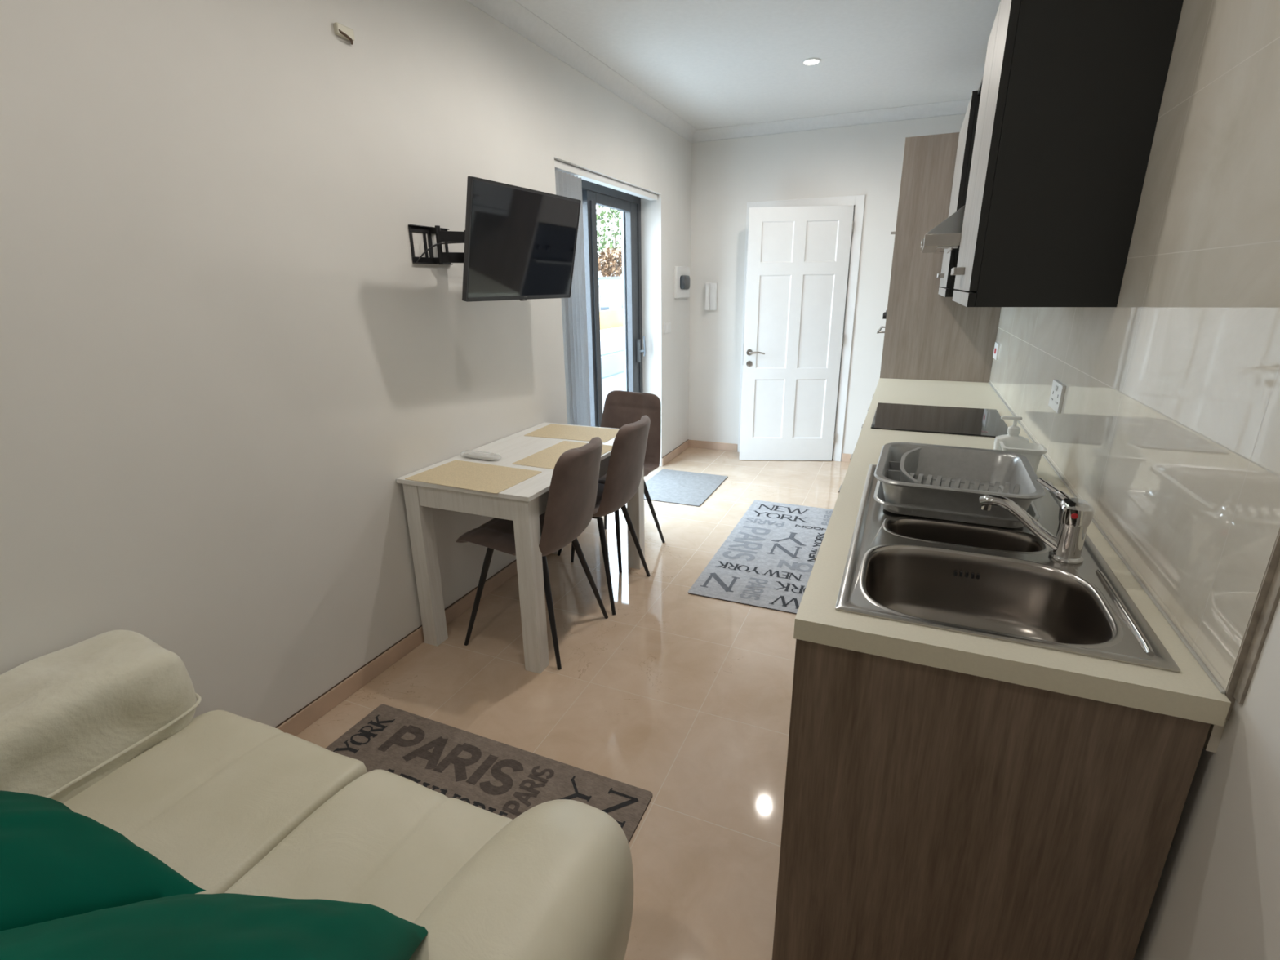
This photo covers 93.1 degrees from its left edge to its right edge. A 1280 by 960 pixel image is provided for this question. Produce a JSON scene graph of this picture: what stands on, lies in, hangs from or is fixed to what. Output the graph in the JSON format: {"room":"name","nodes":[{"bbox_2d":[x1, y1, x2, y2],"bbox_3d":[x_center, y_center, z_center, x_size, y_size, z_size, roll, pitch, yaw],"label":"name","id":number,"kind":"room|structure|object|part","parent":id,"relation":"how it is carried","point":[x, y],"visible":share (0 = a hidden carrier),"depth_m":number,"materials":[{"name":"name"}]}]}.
{"room":"kitchen living room","nodes":[
{"label":"kitchen living room","id":0,"kind":"room"},
{"bbox_2d":[0,0,692,727],"bbox_3d":[-0.792,-0.803,2.996,0.300,2.655,8.170,7,19,22],"label":"wall","id":1,"kind":"structure","parent":0,"point":[225,352],"depth_m":1.85,"materials":[{"name":"paint"}]},
{"bbox_2d":[333,22,354,44],"bbox_3d":[-0.958,-1.454,1.975,0.028,0.042,0.068,7,19,22],"label":"hook","id":2,"kind":"object","parent":1,"relation":"attached to","point":[340,30],"visible":1,"depth_m":1.97,"materials":[{"name":"beige plastic"}]},
{"bbox_2d":[408,224,465,264],"bbox_3d":[-0.725,-0.933,2.431,0.222,0.165,0.300,7,19,22],"label":"wall bracket","id":3,"kind":"object","parent":1,"relation":"attached to","point":[442,234],"visible":0.64,"depth_m":2.44,"materials":[{"name":"black metal"}]},
{"bbox_3d":[-0.758,-0.986,2.458,0.114,0.040,0.016,-10,20,-27],"label":"arm","id":4,"kind":"part","parent":3,"relation":"part of","materials":[{"name":"black metal"}]},
{"bbox_3d":[-0.757,-0.910,2.482,0.114,0.040,0.016,-10,20,-27],"label":"arm","id":5,"kind":"part","parent":3,"relation":"part of","materials":[{"name":"black metal"}]},
{"bbox_2d":[462,176,581,302],"bbox_3d":[-0.484,-0.976,2.539,0.127,0.433,0.732,8,20,25],"label":"tv","id":6,"kind":"object","parent":3,"relation":"attached to","point":[520,242],"visible":1,"depth_m":2.46,"materials":[{"name":"black plastic"}]},
{"bbox_2d":[275,439,688,735],"bbox_3d":[-0.850,0.600,2.850,0.012,0.072,6.670,7,19,22],"label":"baseboard","id":7,"kind":"structure","parent":1,"relation":"attached to","point":[294,726],"depth_m":2.43,"materials":[{"name":"stone"}]},
{"bbox_2d":[465,0,697,142],"bbox_3d":[-0.854,-1.857,2.051,0.079,0.078,6.670,7,19,22],"label":"trim","id":8,"kind":"structure","parent":1,"relation":"attached to","point":[510,13],"depth_m":3.22,"materials":[{"name":"paint"}]},
{"bbox_2d":[581,179,645,426],"bbox_3d":[-0.306,-0.924,4.242,0.174,2.115,1.540,7,19,22],"label":"glass door","id":9,"kind":"structure","parent":1,"relation":"in","point":[593,194],"depth_m":4.31,"materials":[{"name":"metal"}]},
{"bbox_2d":[554,160,657,426],"bbox_3d":[-0.184,-0.934,4.184,0.087,2.056,1.520,7,19,22],"label":"vertical blind","id":10,"kind":"object","parent":9,"relation":"attached to","point":[568,178],"visible":0.53,"depth_m":3.63,"materials":[{"name":"white fabric"}]},
{"bbox_3d":[0.013,-1.046,4.846,0.072,0.210,0.036,7,19,22],"label":"handle","id":11,"kind":"part","parent":9,"relation":"part of","materials":[{"name":"grey metal"}]},
{"bbox_2d":[621,211,628,391],"bbox_3d":[-0.109,-1.143,4.919,0.020,2.115,0.073,7,19,22],"label":"trim","id":12,"kind":"structure","parent":1,"relation":"attached to","point":[623,213],"depth_m":4.80,"materials":[{"name":"white paint"}]},
{"bbox_2d":[663,321,671,333],"bbox_3d":[0.225,-1.238,4.928,0.013,0.085,0.145,7,19,22],"label":"light switch","id":13,"kind":"object","parent":1,"relation":"attached to","point":[667,326],"visible":1,"depth_m":4.91,"materials":[{"name":"white plastic"}]},
{"bbox_2d":[674,266,689,297],"bbox_3d":[0.365,-1.664,5.109,0.042,0.250,0.335,7,19,22],"label":"box","id":14,"kind":"object","parent":1,"relation":"attached to","point":[682,274],"visible":1,"depth_m":5.05,"materials":[{"name":"white plastic"}]},
{"bbox_2d":[295,445,849,959],"bbox_3d":[0.358,0.653,2.952,2.805,0.120,8.170,7,19,22],"label":"floor","id":15,"kind":"structure","parent":0,"point":[678,696],"depth_m":2.28,"materials":[{"name":"tile"}]},
{"bbox_2d":[62,710,633,959],"bbox_3d":[-0.833,0.795,0.946,1.495,0.861,1.081,7,19,22],"label":"leather sofa","id":16,"kind":"object","parent":15,"relation":"on","point":[230,802],"visible":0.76,"depth_m":1.13,"materials":[{"name":"white leather"}]},
{"bbox_2d":[0,629,201,803],"bbox_3d":[-1.362,0.592,1.196,0.315,0.254,0.809,7,19,22],"label":"sofa armrest","id":17,"kind":"object","parent":16,"relation":"on","point":[72,716],"visible":0.94,"depth_m":1.30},
{"bbox_2d":[0,790,205,931],"bbox_3d":[-0.963,0.513,0.780,0.506,0.323,0.402,6,19,19],"label":"cushion","id":18,"kind":"object","parent":16,"relation":"on","point":[56,861],"visible":0.83,"depth_m":0.82,"materials":[{"name":"green fabric"}]},
{"bbox_2d":[0,893,427,959],"bbox_3d":[-0.505,0.527,0.608,0.532,0.388,0.382,-3,18,-7],"label":"cushion","id":19,"kind":"object","parent":16,"relation":"on","point":[221,926],"visible":1,"depth_m":0.61,"materials":[{"name":"green fabric"}]},
{"bbox_2d":[62,710,367,893],"bbox_3d":[-1.029,0.803,1.103,0.544,0.183,0.914,7,19,22],"label":"seat cushion","id":20,"kind":"object","parent":16,"relation":"on","point":[211,799],"depth_m":1.27,"materials":[{"name":"leather"}]},
{"bbox_2d":[224,768,512,923],"bbox_3d":[-0.593,0.854,0.921,0.406,0.182,0.912,7,19,22],"label":"seat cushion","id":21,"kind":"object","parent":16,"relation":"on","point":[390,842],"depth_m":1.14,"materials":[{"name":"leather"}]},
{"bbox_3d":[-0.275,0.818,0.760,0.310,0.312,0.973,7,19,22],"label":"armrest","id":22,"kind":"part","parent":16,"relation":"part of","materials":[{"name":"leather"}]},
{"bbox_2d":[325,704,652,843],"bbox_3d":[-0.553,0.958,1.825,1.084,0.006,0.490,7,19,22],"label":"rug","id":23,"kind":"object","parent":15,"relation":"on","point":[489,775],"visible":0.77,"depth_m":1.93,"materials":[{"name":"grey fabric"}]},
{"bbox_2d":[395,422,644,674],"bbox_3d":[-0.459,0.229,2.879,0.618,0.752,1.104,7,19,22],"label":"dining table","id":24,"kind":"object","parent":15,"relation":"on","point":[523,503],"visible":0.5,"depth_m":2.41,"materials":[{"name":"white wood"}]},
{"bbox_3d":[-0.894,0.353,2.539,0.070,0.734,0.070,7,19,22],"label":"leg","id":25,"kind":"part","parent":24,"relation":"part of","materials":[{"name":"white wood"}]},
{"bbox_2d":[404,460,542,493],"bbox_3d":[-0.662,-0.018,2.423,0.450,0.002,0.295,7,19,24],"label":"placemat","id":26,"kind":"object","parent":24,"relation":"on","point":[490,478],"visible":1,"depth_m":2.41,"materials":[{"name":"beige fabric"}]},
{"bbox_2d":[464,451,497,460],"bbox_3d":[-0.700,-0.108,2.666,0.218,0.028,0.076,8,20,26],"label":"handset","id":27,"kind":"object","parent":24,"relation":"on","point":[476,455],"visible":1,"depth_m":2.65,"materials":[{"name":"white plastic"}]},
{"bbox_3d":[-0.420,0.409,2.344,0.070,0.734,0.070,7,19,22],"label":"leg","id":28,"kind":"part","parent":24,"relation":"part of","materials":[{"name":"white wood"}]},
{"bbox_2d":[512,440,612,469],"bbox_3d":[-0.325,-0.113,2.705,0.290,0.002,0.430,7,19,23],"label":"placemat","id":29,"kind":"object","parent":24,"relation":"on","point":[547,458],"visible":0.48,"depth_m":2.70,"materials":[{"name":"beige fabric"}]},
{"bbox_2d":[524,423,618,442],"bbox_3d":[-0.327,-0.242,3.110,0.450,0.002,0.280,6,19,20],"label":"placemat","id":30,"kind":"object","parent":24,"relation":"on","point":[551,431],"visible":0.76,"depth_m":3.10,"materials":[{"name":"beige fabric"}]},
{"bbox_3d":[-0.024,0.123,3.223,0.070,0.734,0.070,7,19,22],"label":"leg","id":31,"kind":"part","parent":24,"relation":"part of","materials":[{"name":"white wood"}]},
{"bbox_2d":[456,436,608,669],"bbox_3d":[-0.435,0.257,2.574,0.553,0.888,0.454,7,19,22],"label":"dining chair","id":32,"kind":"object","parent":15,"relation":"on","point":[573,489],"visible":0.79,"depth_m":2.42,"materials":[{"name":"fabric"}]},
{"bbox_3d":[-0.684,0.494,2.576,0.164,0.443,0.028,-6,18,-15],"label":"leg","id":33,"kind":"part","parent":32,"relation":"part of","materials":[{"name":"black metal"}]},
{"bbox_3d":[-0.505,0.220,2.593,0.400,0.067,0.454,7,19,22],"label":"seat","id":34,"kind":"part","parent":32,"relation":"part of","materials":[{"name":"fabric"}]},
{"bbox_3d":[-0.356,0.532,2.441,0.028,0.443,0.164,-10,20,-26],"label":"leg","id":35,"kind":"part","parent":32,"relation":"part of","materials":[{"name":"black metal"}]},
{"bbox_3d":[-0.259,0.066,2.432,0.163,0.442,0.454,7,19,22],"label":"backrest","id":36,"kind":"part","parent":32,"relation":"part of","materials":[{"name":"fabric"}]},
{"bbox_3d":[-0.228,0.440,2.727,0.164,0.443,0.028,-6,18,-15],"label":"leg","id":37,"kind":"part","parent":32,"relation":"part of","materials":[{"name":"black metal"}]},
{"bbox_2d":[570,415,650,614],"bbox_3d":[-0.233,0.127,2.974,0.553,0.888,0.454,7,19,22],"label":"dining chair","id":38,"kind":"object","parent":15,"relation":"on","point":[626,462],"visible":0.68,"depth_m":2.77,"materials":[{"name":"fabric"}]},
{"bbox_3d":[-0.353,0.270,3.262,0.028,0.443,0.164,-10,20,-26],"label":"leg","id":39,"kind":"part","parent":38,"relation":"part of","materials":[{"name":"black metal"}]},
{"bbox_3d":[-0.303,0.089,2.994,0.400,0.067,0.454,7,19,22],"label":"seat","id":40,"kind":"part","parent":38,"relation":"part of","materials":[{"name":"fabric"}]},
{"bbox_3d":[-0.154,0.402,2.842,0.028,0.443,0.164,-10,20,-26],"label":"leg","id":41,"kind":"part","parent":38,"relation":"part of","materials":[{"name":"black metal"}]},
{"bbox_3d":[-0.056,-0.065,2.833,0.163,0.442,0.454,7,19,22],"label":"backrest","id":42,"kind":"part","parent":38,"relation":"part of","materials":[{"name":"fabric"}]},
{"bbox_3d":[-0.025,0.309,3.127,0.164,0.443,0.028,-6,18,-15],"label":"leg","id":43,"kind":"part","parent":38,"relation":"part of","materials":[{"name":"black metal"}]},
{"bbox_2d":[557,390,665,573],"bbox_3d":[-0.154,-0.024,3.443,0.454,0.888,0.553,10,21,31],"label":"dining chair","id":44,"kind":"object","parent":15,"relation":"on","point":[621,408],"visible":0.41,"depth_m":3.48,"materials":[{"name":"fabric"}]},
{"bbox_3d":[-0.398,0.217,3.430,0.164,0.443,0.028,-7,19,-18],"label":"leg","id":45,"kind":"part","parent":44,"relation":"part of","materials":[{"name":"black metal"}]},
{"bbox_3d":[-0.208,0.123,3.717,0.028,0.443,0.164,-3,18,-6],"label":"leg","id":46,"kind":"part","parent":44,"relation":"part of","materials":[{"name":"black metal"}]},
{"bbox_3d":[-0.122,0.267,3.263,0.028,0.443,0.164,-3,18,-6],"label":"leg","id":47,"kind":"part","parent":44,"relation":"part of","materials":[{"name":"black metal"}]},
{"bbox_3d":[-0.195,-0.033,3.372,0.454,0.067,0.400,10,21,31],"label":"seat","id":48,"kind":"part","parent":44,"relation":"part of","materials":[{"name":"fabric"}]},
{"bbox_3d":[-0.053,-0.288,3.532,0.454,0.442,0.163,10,21,31],"label":"backrest","id":49,"kind":"part","parent":44,"relation":"part of","materials":[{"name":"fabric"}]},
{"bbox_3d":[0.068,0.172,3.550,0.164,0.443,0.028,-7,19,-18],"label":"leg","id":50,"kind":"part","parent":44,"relation":"part of","materials":[{"name":"black metal"}]},
{"bbox_2d":[644,469,727,506],"bbox_3d":[0.302,0.047,4.642,0.560,0.006,0.745,7,19,22],"label":"door mat","id":51,"kind":"object","parent":15,"relation":"on","point":[668,486],"visible":0.78,"depth_m":4.62,"materials":[{"name":"grey fabric"}]},
{"bbox_2d":[688,500,833,614],"bbox_3d":[0.866,0.394,3.532,0.738,0.006,1.478,7,19,22],"label":"runner rug","id":52,"kind":"object","parent":15,"relation":"on","point":[766,561],"visible":0.82,"depth_m":3.39,"materials":[{"name":"grey fabric"}]},
{"bbox_2d":[876,132,1001,382],"bbox_3d":[1.874,-0.905,3.895,0.648,2.236,0.640,7,19,22],"label":"tall cabinet","id":53,"kind":"object","parent":15,"relation":"on","point":[929,335],"visible":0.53,"depth_m":3.54,"materials":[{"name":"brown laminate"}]},
{"bbox_2d":[876,310,887,333],"bbox_3d":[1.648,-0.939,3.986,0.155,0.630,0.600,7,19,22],"label":"handle","id":54,"kind":"object","parent":53,"relation":"in","point":[885,314],"depth_m":3.74,"materials":[{"name":"metal"}]},
{"bbox_2d":[772,395,1210,959],"bbox_3d":[1.154,0.282,2.471,0.621,0.860,3.084,7,19,22],"label":"base cabinet","id":55,"kind":"object","parent":15,"relation":"on","point":[930,813],"visible":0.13,"depth_m":1.07,"materials":[{"name":"laminate"}]},
{"bbox_3d":[0.469,0.192,1.564,0.030,0.010,0.080,7,19,22],"label":"handle","id":56,"kind":"part","parent":55,"relation":"part of","materials":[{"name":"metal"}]},
{"bbox_3d":[0.564,0.720,1.125,0.591,0.860,0.018,7,19,22],"label":"panel","id":57,"kind":"part","parent":55,"relation":"part of","materials":[{"name":"laminate"}]},
{"bbox_2d":[793,377,1231,726],"bbox_3d":[1.161,-0.143,2.322,0.600,0.040,3.100,7,19,22],"label":"countertop","id":58,"kind":"structure","parent":55,"relation":"on","point":[1190,694],"depth_m":1.04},
{"bbox_2d":[871,402,1008,437],"bbox_3d":[1.288,-0.267,2.628,0.510,0.006,0.580,7,19,22],"label":"induction hob","id":59,"kind":"object","parent":58,"relation":"in","point":[980,422],"visible":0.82,"depth_m":2.58,"materials":[{"name":"black glass"}]},
{"bbox_2d":[835,464,1180,672],"bbox_3d":[0.781,0.197,1.466,0.500,0.177,0.995,7,19,22],"label":"sink","id":60,"kind":"object","parent":58,"relation":"in","point":[998,583],"visible":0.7,"depth_m":1.31,"materials":[{"name":"silver metal"}]},
{"bbox_2d":[873,480,1039,528],"bbox_3d":[0.830,0.038,1.623,0.368,0.031,0.384,7,19,23],"label":"drip tray","id":61,"kind":"object","parent":60,"relation":"on","point":[878,496],"visible":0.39,"depth_m":1.48,"materials":[{"name":"plastic"}]},
{"bbox_2d":[874,442,1045,525],"bbox_3d":[0.824,0.004,1.604,0.370,0.090,0.434,7,19,24],"label":"dish rack","id":62,"kind":"object","parent":61,"relation":"on","point":[951,478],"visible":0.92,"depth_m":1.61,"materials":[{"name":"plastic"}]},
{"bbox_3d":[0.876,0.020,1.677,0.230,0.004,0.110,7,19,24],"label":"frame","id":63,"kind":"part","parent":62,"relation":"part of","materials":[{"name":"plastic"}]},
{"bbox_3d":[0.754,0.183,1.439,0.316,0.110,0.140,7,19,22],"label":"half bowl","id":64,"kind":"part","parent":60,"relation":"part of","materials":[{"name":"silver metal"}]},
{"bbox_3d":[0.653,0.290,1.198,0.400,0.165,0.332,7,19,22],"label":"bowl","id":65,"kind":"part","parent":60,"relation":"part of","materials":[{"name":"silver metal"}]},
{"bbox_2d":[992,415,1047,472],"bbox_3d":[1.152,-0.099,1.841,0.124,0.169,0.138,7,19,22],"label":"soap dispenser","id":66,"kind":"object","parent":58,"relation":"on","point":[1011,442],"visible":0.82,"depth_m":1.85,"materials":[{"name":"plastic"}]},
{"bbox_2d":[992,433,1029,450],"bbox_3d":[1.155,-0.089,1.894,0.092,0.118,0.048,7,19,22],"label":"bottle","id":67,"kind":"object","parent":66,"relation":"on","point":[1010,440],"depth_m":1.86,"materials":[{"name":"plastic"}]},
{"bbox_2d":[979,477,1093,564],"bbox_3d":[0.870,0.077,1.335,0.209,0.142,0.115,16,24,42],"label":"mixer tap","id":68,"kind":"object","parent":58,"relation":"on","point":[1075,514],"visible":1,"depth_m":1.27,"materials":[{"name":"silver metal"}]},
{"bbox_3d":[0.831,0.092,1.325,0.173,0.099,0.036,15,24,40],"label":"spout","id":69,"kind":"part","parent":68,"relation":"part of","materials":[{"name":"silver metal"}]},
{"bbox_3d":[0.910,0.044,1.296,0.060,0.057,0.149,1,18,7],"label":"lever","id":70,"kind":"part","parent":68,"relation":"part of","materials":[{"name":"silver metal"}]},
{"bbox_2d":[988,382,1225,693],"bbox_3d":[1.439,-0.135,2.211,0.005,0.004,3.080,7,19,22],"label":"bead","id":71,"kind":"object","parent":58,"relation":"on","point":[1188,646],"visible":0.96,"depth_m":1.14},
{"bbox_2d":[515,0,1000,129],"bbox_3d":[0.324,-1.990,2.107,2.805,0.120,8.170,7,19,22],"label":"ceiling","id":72,"kind":"structure","parent":0,"point":[713,64],"depth_m":3.23,"materials":[{"name":"paint"}]},
{"bbox_2d":[801,57,821,65],"bbox_3d":[0.962,-2.346,3.402,0.106,0.006,0.106,7,19,22],"label":"recessed light","id":73,"kind":"object","parent":72,"relation":"in","point":[810,61],"visible":1,"depth_m":3.40,"materials":[{"name":"white metal"}]},
{"bbox_2d":[688,114,964,461],"bbox_3d":[1.520,-1.475,5.002,2.285,2.655,0.140,7,19,22],"label":"wall","id":74,"kind":"structure","parent":0,"point":[867,160],"depth_m":4.92,"materials":[{"name":"paint"}]},
{"bbox_2d":[704,282,717,310],"bbox_3d":[0.610,-1.588,5.254,0.100,0.230,0.073,7,19,22],"label":"handset","id":75,"kind":"object","parent":74,"relation":"attached to","point":[711,288],"visible":1,"depth_m":5.25,"materials":[{"name":"white plastic"}]},
{"bbox_2d":[688,440,851,462],"bbox_3d":[1.234,-0.256,5.442,1.669,0.072,0.012,7,19,22],"label":"baseboard","id":76,"kind":"structure","parent":74,"relation":"attached to","point":[692,443],"depth_m":5.64,"materials":[{"name":"stone"}]},
{"bbox_2d":[739,204,853,460],"bbox_3d":[1.255,-1.133,4.955,0.800,2.027,0.105,1,18,4],"label":"door","id":77,"kind":"structure","parent":74,"relation":"in","point":[797,257],"depth_m":4.95,"materials":[{"name":"paint"}]},
{"bbox_3d":[0.950,-1.046,4.984,0.147,0.050,0.065,1,18,4],"label":"handle","id":78,"kind":"part","parent":77,"relation":"part of","materials":[{"name":"metal"}]},
{"bbox_2d":[737,195,865,461],"bbox_3d":[1.334,-1.233,5.159,0.911,2.102,0.159,7,19,22],"label":"trim","id":79,"kind":"structure","parent":74,"relation":"attached to","point":[858,201],"depth_m":4.89,"materials":[{"name":"paint"}]},
{"bbox_2d":[692,98,969,142],"bbox_3d":[1.463,-2.676,4.516,2.285,0.078,0.079,7,19,22],"label":"trim","id":80,"kind":"structure","parent":74,"relation":"attached to","point":[960,106],"depth_m":4.53,"materials":[{"name":"paint"}]},
{"bbox_2d":[834,211,853,428],"bbox_3d":[1.975,-1.803,6.011,2.285,2.655,0.150,7,19,22],"label":"wall","id":81,"kind":"structure","parent":0,"point":[853,211],"depth_m":5.97,"materials":[{"name":"paint"}]},
{"bbox_2d":[989,0,1279,959],"bbox_3d":[1.509,-0.530,2.048,0.162,2.655,8.170,7,19,22],"label":"wall","id":82,"kind":"structure","parent":0,"point":[1167,425],"depth_m":1.02,"materials":[{"name":"tile"}]},
{"bbox_2d":[920,204,965,253],"bbox_3d":[1.366,-1.205,2.329,0.460,0.606,0.582,7,19,22],"label":"hood","id":83,"kind":"object","parent":82,"relation":"attached to","point":[945,237],"visible":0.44,"depth_m":2.23,"materials":[{"name":"silver metal"}]},
{"bbox_2d":[936,90,980,297],"bbox_3d":[1.698,-1.335,2.969,0.362,0.822,0.857,7,19,22],"label":"upper cabinet","id":84,"kind":"object","parent":82,"relation":"attached to","point":[967,132],"visible":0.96,"depth_m":2.72,"materials":[{"name":"laminate"}]},
{"bbox_3d":[1.531,-1.040,3.085,0.031,0.022,0.060,7,19,22],"label":"handle","id":85,"kind":"part","parent":84,"relation":"part of","materials":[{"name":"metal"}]},
{"bbox_3d":[1.652,-1.430,3.203,0.019,0.781,0.431,7,19,22],"label":"door","id":86,"kind":"part","parent":84,"relation":"part of","materials":[{"name":"laminate"}]},
{"bbox_2d":[992,342,999,359],"bbox_3d":[1.992,-0.722,3.393,0.014,0.086,0.146,7,19,22],"label":"switch","id":87,"kind":"object","parent":82,"relation":"attached to","point":[997,346],"visible":1,"depth_m":3.36,"materials":[{"name":"white plastic"}]},
{"bbox_2d":[1048,379,1066,413],"bbox_3d":[1.353,-0.273,1.970,0.013,0.086,0.146,7,19,22],"label":"wall socket","id":88,"kind":"object","parent":82,"relation":"attached to","point":[1058,388],"visible":1,"depth_m":1.95,"materials":[{"name":"white plastic"}]},
{"bbox_2d":[951,0,1183,306],"bbox_3d":[1.155,-0.942,1.764,0.362,0.822,0.704,7,19,22],"label":"upper cabinet","id":89,"kind":"object","parent":82,"relation":"attached to","point":[1072,91],"visible":1,"depth_m":1.47,"materials":[{"name":"laminate"}]},
{"bbox_3d":[0.989,-0.648,1.883,0.031,0.022,0.060,7,19,22],"label":"handle","id":90,"kind":"part","parent":89,"relation":"part of","materials":[{"name":"metal"}]},
{"bbox_3d":[1.095,-1.028,1.966,0.019,0.781,0.351,7,19,22],"label":"door","id":91,"kind":"part","parent":89,"relation":"part of","materials":[{"name":"laminate"}]},
{"bbox_2d":[977,75,983,94],"bbox_3d":[1.430,-1.508,2.201,0.312,0.018,0.594,7,19,22],"label":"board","id":92,"kind":"object","parent":89,"relation":"attached to","point":[980,85],"visible":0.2,"depth_m":2.44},
{"bbox_3d":[0.955,-0.927,1.657,0.019,0.781,0.351,7,19,22],"label":"door","id":93,"kind":"part","parent":89,"relation":"part of","materials":[{"name":"laminate"}]},
{"bbox_2d":[1224,529,1279,719],"bbox_3d":[0.827,-0.470,0.606,0.012,1.715,0.022,7,19,22],"label":"trim","id":94,"kind":"structure","parent":82,"relation":"attached to","point":[1268,595],"depth_m":0.82,"materials":[{"name":"metal"}]},
{"label":"outside","id":95,"kind":"structure","parent":0,"visible":0},
{"bbox_2d":[601,372,624,411],"bbox_3d":[-15.312,-10.536,43.515,56.600,0.200,110.000,7,19,22],"label":"ground","id":96,"kind":"structure","parent":95,"point":[616,382],"depth_m":18.94,"materials":[{"name":"white"}]},
{"bbox_2d":[596,204,622,259],"bbox_3d":[-2.188,-18.338,50.667,6.174,9.988,8.106,7,19,22],"label":"tree","id":97,"kind":"object","parent":96,"relation":"on","point":[613,211],"visible":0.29,"depth_m":47.99,"materials":[{"name":"green plant"}]},
{"bbox_2d":[597,245,622,276],"bbox_3d":[-1.656,-13.036,41.296,2.973,5.588,5.710,7,19,22],"label":"shrub","id":98,"kind":"object","parent":96,"relation":"on","point":[611,267],"visible":0.61,"depth_m":39.63,"materials":[{"name":"orange plant"}]},
{"bbox_2d":[598,276,622,311],"bbox_3d":[-2.296,-8.692,31.271,3.400,3.420,7.400,7,19,22],"label":"house","id":99,"kind":"structure","parent":96,"relation":"on","point":[611,289],"depth_m":29.54,"materials":[{"name":"white"}]},
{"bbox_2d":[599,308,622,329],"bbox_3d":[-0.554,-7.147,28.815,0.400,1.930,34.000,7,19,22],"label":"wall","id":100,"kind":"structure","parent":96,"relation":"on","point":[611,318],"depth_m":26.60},
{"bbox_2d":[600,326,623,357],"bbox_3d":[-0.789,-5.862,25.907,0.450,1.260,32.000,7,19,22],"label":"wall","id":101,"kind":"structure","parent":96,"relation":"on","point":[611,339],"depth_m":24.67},
{"bbox_2d":[600,349,624,378],"bbox_3d":[-0.887,-3.918,20.485,0.100,0.860,23.460,7,19,22],"label":"fence","id":102,"kind":"object","parent":96,"relation":"on","point":[611,365],"visible":0.05,"depth_m":20.35,"materials":[{"name":"white"}]}
]}

